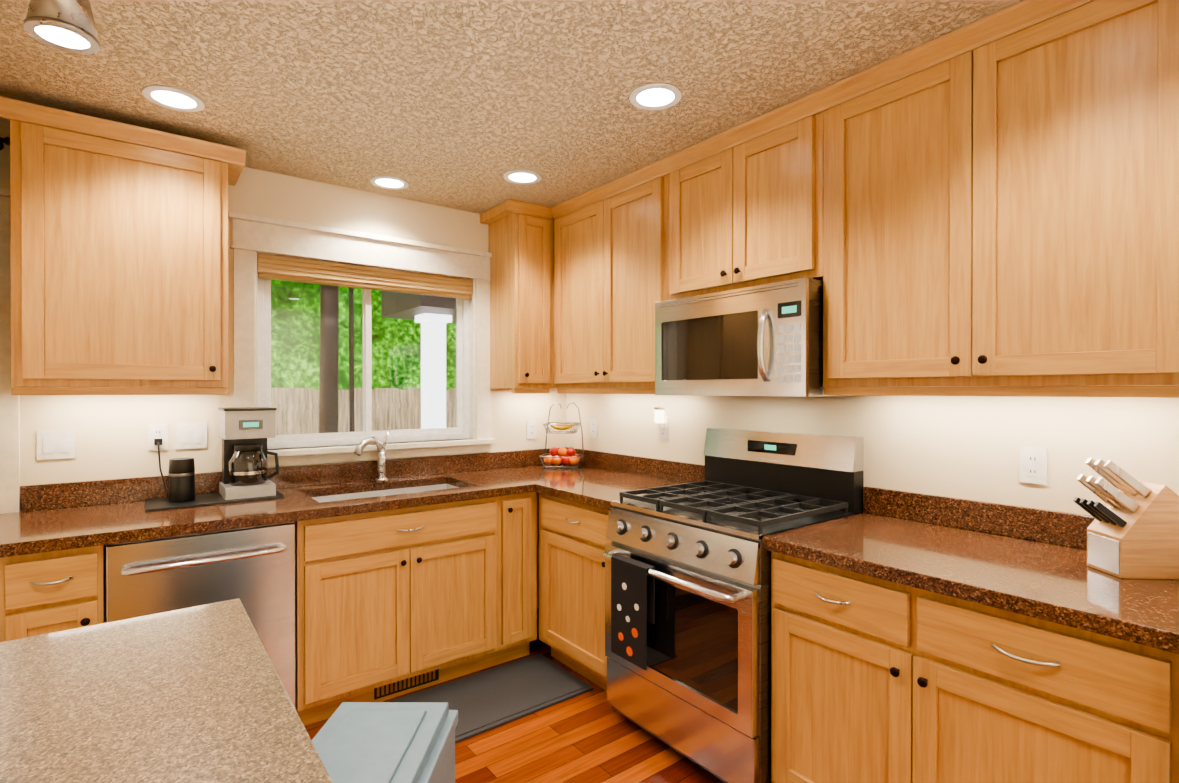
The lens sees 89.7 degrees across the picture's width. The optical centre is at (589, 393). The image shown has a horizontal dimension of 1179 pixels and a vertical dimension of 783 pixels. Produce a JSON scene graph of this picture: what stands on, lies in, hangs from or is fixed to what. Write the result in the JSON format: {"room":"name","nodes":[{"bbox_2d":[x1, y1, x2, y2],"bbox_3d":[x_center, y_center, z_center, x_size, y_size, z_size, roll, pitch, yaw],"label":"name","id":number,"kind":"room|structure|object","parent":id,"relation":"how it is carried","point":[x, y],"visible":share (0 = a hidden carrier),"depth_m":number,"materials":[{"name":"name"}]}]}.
{"room":"kitchen","nodes":[
{"label":"kitchen","id":0,"kind":"room"},
{"bbox_2d":[0,118,565,607],"bbox_3d":[-1.266,0.155,3.139,2.940,2.435,0.140,0,0,-38],"label":"wall","id":1,"kind":"structure","parent":0,"point":[110,436],"depth_m":2.75,"materials":[{"name":"paint"}]},
{"bbox_2d":[0,137,9,149],"bbox_3d":[-2.231,-0.952,2.247,0.084,0.044,0.089,0,0,-38],"label":"curtain rod bracket","id":2,"kind":"object","parent":1,"relation":"attached to","point":[6,140],"visible":0.6,"depth_m":2.23,"materials":[{"name":"black metal"}]},
{"bbox_2d":[37,430,75,459],"bbox_3d":[-2.138,0.206,2.375,0.116,0.114,0.008,0,0,-38],"label":"light switch","id":3,"kind":"object","parent":1,"relation":"attached to","point":[56,444],"depth_m":2.37,"materials":[{"name":"white plastic"}]},
{"bbox_2d":[0,97,245,394],"bbox_3d":[-1.844,-0.503,2.374,0.775,1.018,0.364,0,0,-38],"label":"upper cabinet","id":4,"kind":"object","parent":1,"relation":"attached to","point":[119,254],"visible":1,"depth_m":2.24,"materials":[{"name":"brown wood"}]},
{"bbox_2d":[148,424,167,450],"bbox_3d":[-1.870,0.190,2.568,0.070,0.114,0.027,0,0,-38],"label":"outlet","id":5,"kind":"object","parent":1,"relation":"attached to","point":[156,432],"depth_m":2.57,"materials":[{"name":"white plastic"}]},
{"bbox_2d":[176,422,206,448],"bbox_3d":[-1.780,0.190,2.650,0.116,0.114,0.008,0,0,-38],"label":"light switch","id":6,"kind":"object","parent":1,"relation":"attached to","point":[188,435],"depth_m":2.65,"materials":[{"name":"white plastic"}]},
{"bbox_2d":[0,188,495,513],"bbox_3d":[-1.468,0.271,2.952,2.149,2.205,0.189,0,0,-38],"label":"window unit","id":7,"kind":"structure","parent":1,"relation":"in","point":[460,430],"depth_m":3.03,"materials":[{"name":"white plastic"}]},
{"bbox_2d":[257,253,471,299],"bbox_3d":[-1.147,-0.612,3.175,1.117,0.114,0.044,0,0,-38],"label":"window blind","id":8,"kind":"object","parent":7,"relation":"attached to","point":[282,268],"visible":0.98,"depth_m":3.10,"materials":[{"name":"brown wood"}]},
{"bbox_2d":[484,200,547,391],"bbox_3d":[-0.379,-0.545,3.473,0.261,1.032,0.407,0,0,-38],"label":"upper cabinet","id":9,"kind":"object","parent":1,"relation":"attached to","point":[517,230],"depth_m":3.38,"materials":[{"name":"brown wood"}]},
{"bbox_2d":[527,420,536,438],"bbox_3d":[-0.365,0.230,3.739,0.070,0.114,0.007,0,0,-38],"label":"outlet","id":10,"kind":"object","parent":1,"relation":"attached to","point":[531,425],"depth_m":3.74,"materials":[{"name":"white plastic"}]},
{"bbox_2d":[0,0,1023,213],"bbox_3d":[0.300,-1.103,1.096,3.700,0.100,6.000,0,0,-38],"label":"ceiling","id":11,"kind":"structure","parent":0,"point":[464,105],"depth_m":1.96,"materials":[{"name":"beige paint"}]},
{"bbox_2d":[23,0,99,54],"bbox_3d":[-1.004,-0.865,1.129,0.110,0.376,0.110,0,0,-38],"label":"pendant light","id":12,"kind":"object","parent":11,"relation":"hanging from","point":[66,25],"visible":1,"depth_m":1.11,"materials":[{"name":"silver metal"}]},
{"bbox_2d":[142,85,204,111],"bbox_3d":[-1.489,-1.054,2.124,0.184,0.006,0.184,0,0,-38],"label":"recessed light","id":13,"kind":"object","parent":11,"relation":"in","point":[172,98],"visible":1,"depth_m":2.12,"materials":[{"name":"white plastic"}]},
{"bbox_2d":[370,176,408,189],"bbox_3d":[-1.006,-1.058,2.980,0.184,0.006,0.184,0,0,-38],"label":"recessed light","id":14,"kind":"object","parent":11,"relation":"in","point":[391,182],"visible":0.96,"depth_m":2.97,"materials":[{"name":"white plastic"}]},
{"bbox_2d":[504,170,540,183],"bbox_3d":[-0.328,-1.058,2.902,0.184,0.006,0.184,0,0,-38],"label":"recessed light","id":15,"kind":"object","parent":11,"relation":"in","point":[522,177],"visible":1,"depth_m":2.90,"materials":[{"name":"white plastic"}]},
{"bbox_2d":[630,83,681,109],"bbox_3d":[0.235,-1.054,2.110,0.184,0.006,0.184,0,0,-38],"label":"recessed light","id":16,"kind":"object","parent":11,"relation":"in","point":[655,96],"visible":1,"depth_m":2.10,"materials":[{"name":"white plastic"}]},
{"bbox_2d":[304,608,723,782],"bbox_3d":[0.300,1.412,1.107,3.700,0.060,6.000,0,0,-38],"label":"floor","id":17,"kind":"structure","parent":0,"point":[593,736],"depth_m":2.29,"materials":[{"name":"brown wood"}]},
{"bbox_2d":[0,545,104,641],"bbox_3d":[-1.919,0.940,2.154,0.255,0.874,0.629,0,0,-38],"label":"base cabinet","id":18,"kind":"object","parent":17,"relation":"on","point":[42,593],"depth_m":1.91,"materials":[{"name":"brown wood"}]},
{"bbox_2d":[105,522,295,708],"bbox_3d":[-1.563,0.942,2.390,0.588,0.868,0.673,0,0,-38],"label":"dishwasher","id":19,"kind":"object","parent":17,"relation":"on","point":[252,569],"visible":0.42,"depth_m":2.19,"materials":[{"name":"silver metal"}]},
{"bbox_2d":[312,702,457,782],"bbox_3d":[-0.447,1.041,1.175,0.282,0.680,0.412,0,0,0],"label":"trash can","id":20,"kind":"object","parent":17,"relation":"on","point":[383,742],"visible":0.9,"depth_m":1.21,"materials":[{"name":"plastic"}]},
{"bbox_2d":[432,492,536,671],"bbox_3d":[-0.563,0.935,3.196,0.290,0.874,0.629,0,0,-38],"label":"base cabinet","id":21,"kind":"object","parent":17,"relation":"on","point":[484,550],"depth_m":2.86,"materials":[{"name":"brown wood"}]},
{"bbox_2d":[0,447,622,557],"bbox_3d":[-1.023,0.526,2.826,2.694,0.334,0.654,0,0,-38],"label":"countertop","id":22,"kind":"structure","parent":21,"relation":"on","point":[59,516],"depth_m":2.48,"materials":[{"name":"brown stone"}]},
{"bbox_2d":[144,407,284,511],"bbox_3d":[-1.618,0.262,2.563,0.490,0.394,0.284,0,0,-38],"label":"coffee station","id":23,"kind":"object","parent":22,"relation":"on","point":[245,433],"visible":1,"depth_m":2.55,"materials":[{"name":"black plastic"}]},
{"bbox_2d":[354,427,390,481],"bbox_3d":[-1.112,0.318,3.043,0.211,0.277,0.112,0,0,-38],"label":"faucet","id":24,"kind":"object","parent":22,"relation":"on","point":[381,461],"visible":1,"depth_m":3.08,"materials":[{"name":"silver metal"}]},
{"bbox_2d":[539,402,583,468],"bbox_3d":[-0.168,0.255,3.631,0.258,0.398,0.178,0,0,10],"label":"fruit basket","id":25,"kind":"object","parent":22,"relation":"on","point":[563,456],"visible":1,"depth_m":3.60,"materials":[{"name":"silver metal"}]},
{"bbox_2d":[391,653,592,742],"bbox_3d":[-0.431,1.366,2.686,0.785,0.015,0.455,0,0,-38],"label":"area rug","id":26,"kind":"object","parent":17,"relation":"on","point":[487,700],"visible":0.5,"depth_m":2.68,"materials":[{"name":"rubber"}]},
{"bbox_2d":[539,493,611,690],"bbox_3d":[0.153,0.936,2.966,0.662,0.874,0.638,0,0,-38],"label":"base cabinet","id":27,"kind":"object","parent":17,"relation":"on","point":[573,540],"visible":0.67,"depth_m":2.79,"materials":[{"name":"brown wood"}]},
{"bbox_2d":[532,455,704,510],"bbox_3d":[0.168,0.428,2.950,0.655,0.140,0.600,0,0,-38],"label":"countertop","id":28,"kind":"structure","parent":27,"relation":"on","point":[599,480],"depth_m":3.11,"materials":[{"name":"brown stone"}]},
{"bbox_2d":[602,428,863,782],"bbox_3d":[0.537,0.773,2.377,0.764,1.205,0.753,0,0,-38],"label":"range","id":29,"kind":"object","parent":17,"relation":"on","point":[688,612],"visible":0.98,"depth_m":2.19,"materials":[{"name":"silver metal"}]},
{"bbox_2d":[771,551,1178,782],"bbox_3d":[1.107,0.942,1.725,0.662,0.874,0.963,0,0,-38],"label":"base cabinet","id":30,"kind":"object","parent":17,"relation":"on","point":[875,680],"visible":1,"depth_m":1.51,"materials":[{"name":"brown wood"}]},
{"bbox_2d":[762,486,1178,653],"bbox_3d":[1.110,0.434,1.726,0.654,0.140,0.968,0,0,-38],"label":"countertop","id":31,"kind":"structure","parent":30,"relation":"on","point":[1028,561],"depth_m":1.67,"materials":[{"name":"brown stone"}]},
{"bbox_2d":[1073,458,1178,578],"bbox_3d":[1.389,0.317,1.535,0.209,0.293,0.110,0,0,2],"label":"knife block","id":32,"kind":"object","parent":31,"relation":"on","point":[1133,530],"visible":1,"depth_m":1.50,"materials":[{"name":"brown wood"}]},
{"bbox_3d":[-0.285,0.949,0.088,0.528,0.874,2.500,0,0,-38],"label":"kitchen island","id":33,"kind":"object","parent":17,"relation":"on","visible":0,"materials":[{"name":"beige speckled quartz"},{"name":"maple wood"}]},
{"bbox_2d":[0,598,332,782],"bbox_3d":[-0.247,0.489,0.118,0.628,0.043,2.605,0,0,-38],"label":"island countertop","id":34,"kind":"structure","parent":33,"relation":"on","point":[197,694],"depth_m":0.88,"materials":[{"name":"beige stone"}]},
{"bbox_2d":[566,394,1178,515],"bbox_3d":[1.418,0.160,1.961,0.120,2.435,5.000,0,0,-38],"label":"wall","id":35,"kind":"structure","parent":0,"point":[964,447],"depth_m":2.08,"materials":[{"name":"paint"}]},
{"bbox_2d":[590,419,597,437],"bbox_3d":[0.026,0.215,3.666,0.007,0.114,0.070,0,0,-38],"label":"outlet","id":36,"kind":"object","parent":35,"relation":"attached to","point":[593,422],"depth_m":3.66,"materials":[{"name":"white plastic"}]},
{"bbox_2d":[548,158,663,391],"bbox_3d":[0.165,-0.543,3.164,0.394,1.032,0.938,0,0,-38],"label":"upper cabinet","id":37,"kind":"object","parent":35,"relation":"attached to","point":[606,242],"depth_m":3.04,"materials":[{"name":"brown wood"}]},
{"bbox_2d":[654,407,667,440],"bbox_3d":[0.376,0.165,3.168,0.058,0.179,0.070,0,0,-38],"label":"outlet","id":38,"kind":"object","parent":35,"relation":"attached to","point":[662,423],"depth_m":3.16,"materials":[{"name":"white plastic"}]},
{"bbox_2d":[664,90,819,300],"bbox_3d":[0.711,-0.738,2.505,0.330,0.637,0.769,0,0,-38],"label":"upper cabinet","id":39,"kind":"object","parent":35,"relation":"attached to","point":[742,203],"depth_m":2.36,"materials":[{"name":"brown wood"}]},
{"bbox_2d":[655,277,862,396],"bbox_3d":[0.662,-0.198,2.469,0.453,0.415,0.753,0,0,-38],"label":"microwave","id":40,"kind":"object","parent":39,"relation":"attached to","point":[763,340],"visible":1,"depth_m":2.27,"materials":[{"name":"silver metal"}]},
{"bbox_2d":[820,0,1178,391],"bbox_3d":[1.239,-0.537,1.819,0.330,1.032,0.962,0,0,-38],"label":"upper cabinet","id":41,"kind":"object","parent":35,"relation":"attached to","point":[988,206],"depth_m":1.65,"materials":[{"name":"brown wood"}]},
{"bbox_2d":[1020,446,1046,484],"bbox_3d":[1.403,0.228,1.875,0.007,0.114,0.070,0,0,-38],"label":"outlet","id":42,"kind":"object","parent":35,"relation":"attached to","point":[1033,460],"depth_m":1.87,"materials":[{"name":"white plastic"}]},
{"label":"outside","id":43,"kind":"structure","parent":0,"visible":0},
{"bbox_2d":[271,279,455,403],"bbox_3d":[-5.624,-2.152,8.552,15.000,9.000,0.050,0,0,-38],"label":"trees","id":44,"kind":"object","parent":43,"point":[282,314],"depth_m":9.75,"materials":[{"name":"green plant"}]},
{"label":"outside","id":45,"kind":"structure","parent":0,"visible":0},
{"bbox_3d":[-3.659,1.785,6.012,15.000,0.050,6.400,0,0,-38],"label":"lawn","id":46,"kind":"structure","parent":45,"visible":0},
{"bbox_2d":[319,284,338,432],"bbox_3d":[-2.738,-0.941,6.209,0.190,5.402,0.228,0,0,34],"label":"trunk","id":47,"kind":"object","parent":46,"relation":"on","point":[331,347],"depth_m":6.14,"materials":[{"name":"black plant"}]},
{"bbox_2d":[348,287,354,431],"bbox_3d":[-2.704,-0.944,6.733,0.062,5.400,0.079,0,0,31],"label":"trunk","id":48,"kind":"object","parent":46,"relation":"on","point":[351,358],"depth_m":6.72,"materials":[{"name":"black plant"}]},
{"bbox_2d":[271,388,455,434],"bbox_3d":[-3.872,0.849,6.342,11.069,1.818,0.050,0,0,-38],"label":"fence","id":49,"kind":"object","parent":46,"relation":"on","point":[411,408],"depth_m":7.16,"materials":[{"name":"brown wood"}]},
{"bbox_2d":[415,313,451,428],"bbox_3d":[-1.625,0.475,6.178,0.293,2.568,0.273,0,0,-38],"label":"column","id":50,"kind":"structure","parent":46,"relation":"on","point":[429,341],"depth_m":6.10,"materials":[{"name":"white paint"}]},
{"bbox_2d":[381,291,455,322],"bbox_3d":[-0.307,-0.979,7.126,4.000,0.328,1.100,0,0,-38],"label":"eave","id":51,"kind":"object","parent":50,"relation":"on","point":[407,305],"depth_m":5.87,"materials":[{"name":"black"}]}
]}

